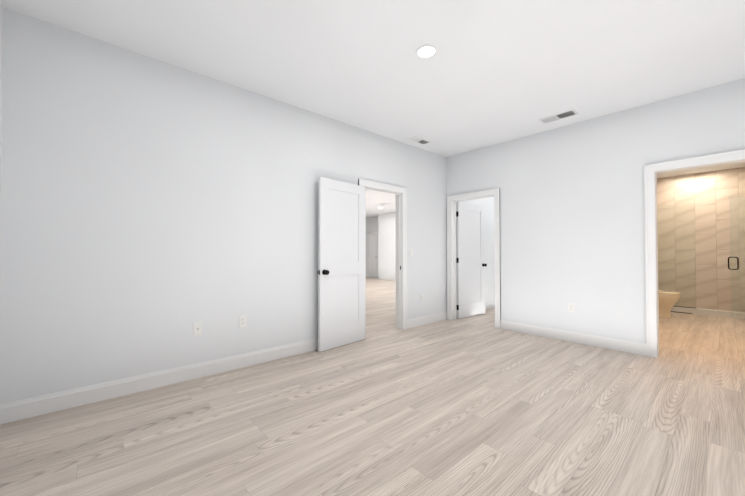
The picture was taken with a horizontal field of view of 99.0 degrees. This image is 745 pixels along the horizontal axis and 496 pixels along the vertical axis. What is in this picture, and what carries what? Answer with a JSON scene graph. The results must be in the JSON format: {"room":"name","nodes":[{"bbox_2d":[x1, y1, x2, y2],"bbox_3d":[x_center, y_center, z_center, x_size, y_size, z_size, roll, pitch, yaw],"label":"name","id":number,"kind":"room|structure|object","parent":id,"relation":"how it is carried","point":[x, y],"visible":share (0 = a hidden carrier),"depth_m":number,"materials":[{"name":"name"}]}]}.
{"room":"empty bedroom","nodes":[
{"label":"empty bedroom","id":0,"kind":"room"},
{"bbox_2d":[0,0,3,191],"bbox_3d":[-0.994,-0.256,0.357,0.120,2.830,4.720,1,-1,-42],"label":"wall","id":1,"kind":"structure","parent":0,"point":[1,36],"depth_m":2.14,"materials":[{"name":"paint"}]},
{"bbox_2d":[0,8,494,403],"bbox_3d":[0.270,-0.191,4.734,7.840,2.830,0.120,1,-1,-42],"label":"wall","id":2,"kind":"structure","parent":0,"point":[152,210],"depth_m":2.75,"materials":[{"name":"paint"}]},
{"bbox_2d":[193,322,201,335],"bbox_3d":[-1.615,0.748,2.942,0.070,0.115,0.016,1,-1,-42],"label":"outlet plate","id":3,"kind":"object","parent":2,"relation":"attached to","point":[197,328],"visible":1,"depth_m":2.94,"materials":[{"name":"white plastic"}]},
{"bbox_2d":[239,315,245,327],"bbox_3d":[-1.312,0.742,3.218,0.070,0.115,0.009,1,-1,-42],"label":"electrical outlet","id":4,"kind":"object","parent":2,"relation":"attached to","point":[242,321],"visible":1,"depth_m":3.21,"materials":[{"name":"white plastic"}]},
{"bbox_2d":[0,274,646,424],"bbox_3d":[-0.243,1.199,7.462,10.500,0.132,14.100,1,-1,-42],"label":"baseboard","id":5,"kind":"structure","parent":2,"relation":"attached to","point":[34,406],"depth_m":2.95,"materials":[{"name":"white paint"}]},
{"bbox_2d":[318,177,365,351],"bbox_3d":[-0.359,0.190,3.987,0.173,2.030,0.773,-1,-1,42],"label":"bedroom door","id":6,"kind":"structure","parent":2,"relation":"in","point":[342,266],"depth_m":3.94,"materials":[{"name":"white paint"}]},
{"bbox_2d":[358,179,406,329],"bbox_3d":[0.119,0.152,4.594,0.946,2.140,0.170,1,-1,-42],"label":"door frame","id":7,"kind":"structure","parent":2,"relation":"attached to","point":[400,192],"depth_m":4.82,"materials":[{"name":"white paint"}]},
{"bbox_2d":[366,217,377,273],"bbox_3d":[-0.080,-0.034,15.262,0.120,2.830,2.720,1,-1,-42],"label":"wall","id":8,"kind":"structure","parent":0,"point":[371,223],"depth_m":15.26,"materials":[{"name":"paint"}]},
{"bbox_2d":[370,232,377,276],"bbox_3d":[0.212,0.312,14.827,0.018,2.125,1.030,1,-1,-42],"label":"trim","id":9,"kind":"structure","parent":8,"relation":"attached to","point":[370,249],"depth_m":15.15,"materials":[{"name":"white paint"}]},
{"bbox_2d":[371,234,377,276],"bbox_3d":[0.188,0.354,14.805,0.070,2.020,0.850,1,-1,-42],"label":"closet door","id":10,"kind":"structure","parent":8,"relation":"in","point":[374,255],"depth_m":14.93,"materials":[{"name":"white paint"}]},
{"bbox_2d":[0,277,744,495],"bbox_3d":[-0.240,1.326,7.516,10.820,0.120,14.420,1,-1,-42],"label":"floor","id":11,"kind":"structure","parent":0,"point":[479,405],"depth_m":2.14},
{"bbox_2d":[658,290,680,317],"bbox_3d":[5.191,0.840,5.847,0.452,0.802,0.700,1,-1,-42],"label":"toilet","id":12,"kind":"object","parent":11,"relation":"on","point":[668,300],"visible":0.31,"depth_m":5.65,"materials":[{"name":"beige ceramic"}]},
{"bbox_2d":[671,306,744,318],"bbox_3d":[6.076,1.193,6.037,0.132,0.102,1.626,1,-1,-42],"label":"trim","id":13,"kind":"structure","parent":11,"relation":"on","point":[711,312],"depth_m":5.83,"materials":[{"name":"white stone"}]},
{"bbox_2d":[657,204,695,307],"bbox_3d":[5.820,0.147,6.339,0.024,1.997,0.857,1,-1,-42],"label":"glass","id":14,"kind":"object","parent":13,"relation":"on","point":[678,254],"visible":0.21,"depth_m":6.20,"materials":[{"name":"clear glass"}]},
{"bbox_2d":[1,0,744,217],"bbox_3d":[-0.240,-1.624,7.560,10.820,0.120,14.420,1,-1,-42],"label":"ceiling","id":15,"kind":"structure","parent":0,"point":[490,72],"depth_m":2.68,"materials":[{"name":"paint"}]},
{"bbox_2d":[408,136,430,144],"bbox_3d":[0.709,-1.601,4.752,0.360,0.010,0.160,1,-1,-42],"label":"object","id":16,"kind":"structure","parent":15,"relation":"attached to","point":[419,140],"depth_m":4.73,"materials":[{"name":"white metal"}]},
{"bbox_2d":[416,45,436,57],"bbox_3d":[0.450,-1.632,2.649,0.176,0.008,0.176,1,-1,-42],"label":"recessed light","id":17,"kind":"object","parent":15,"relation":"in","point":[426,51],"visible":1,"depth_m":2.64,"materials":[{"name":"white plastic"}]},
{"bbox_2d":[538,109,578,123],"bbox_3d":[2.281,-1.613,3.924,0.200,0.010,0.400,1,-1,-42],"label":"ceiling vent","id":18,"kind":"object","parent":15,"relation":"in","point":[560,116],"visible":0.98,"depth_m":3.91,"materials":[{"name":"white metal"}]},
{"bbox_2d":[378,212,395,278],"bbox_3d":[2.600,-0.092,11.367,0.120,2.830,6.900,1,-1,-42],"label":"wall","id":19,"kind":"structure","parent":0,"point":[383,226],"depth_m":13.49,"materials":[{"name":"paint"}]},
{"bbox_2d":[446,78,744,343],"bbox_3d":[2.919,-0.204,3.857,0.120,2.830,4.720,1,-1,-42],"label":"wall","id":20,"kind":"structure","parent":0,"point":[572,213],"depth_m":4.00,"materials":[{"name":"paint"}]},
{"bbox_2d":[456,202,486,318],"bbox_3d":[1.795,0.217,5.774,0.773,2.030,0.173,1,-1,-36],"label":"closet door","id":21,"kind":"structure","parent":20,"relation":"in","point":[470,262],"depth_m":5.75,"materials":[{"name":"white paint"}]},
{"bbox_2d":[447,188,500,328],"bbox_3d":[1.678,0.162,5.239,0.170,2.140,0.946,1,-1,-42],"label":"door frame","id":22,"kind":"structure","parent":20,"relation":"attached to","point":[452,200],"depth_m":5.47,"materials":[{"name":"white paint"}]},
{"bbox_2d":[568,303,573,312],"bbox_3d":[2.578,0.775,4.128,0.009,0.115,0.070,1,-1,-42],"label":"electrical outlet","id":23,"kind":"object","parent":20,"relation":"attached to","point":[570,307],"visible":1,"depth_m":4.13,"materials":[{"name":"white plastic"}]},
{"bbox_2d":[644,149,744,357],"bbox_3d":[3.431,0.133,3.280,0.170,2.140,0.925,1,-1,-42],"label":"door frame","id":24,"kind":"structure","parent":20,"relation":"attached to","point":[651,171],"depth_m":3.53,"materials":[{"name":"white paint"}]},
{"bbox_2d":[657,167,744,311],"bbox_3d":[6.809,-0.161,6.714,0.012,2.830,1.650,1,-1,-42],"label":"shower wall tile","id":25,"kind":"structure","parent":0,"point":[708,194],"depth_m":6.62,"materials":[{"name":"tile"}]},
{"bbox_2d":[728,196,744,315],"bbox_3d":[6.260,0.127,5.354,0.754,1.987,0.132,0,-1,-17],"label":"shower glass door","id":26,"kind":"structure","parent":25,"relation":"attached to","point":[737,257],"depth_m":5.30,"materials":[{"name":"clear glass"}]}
]}

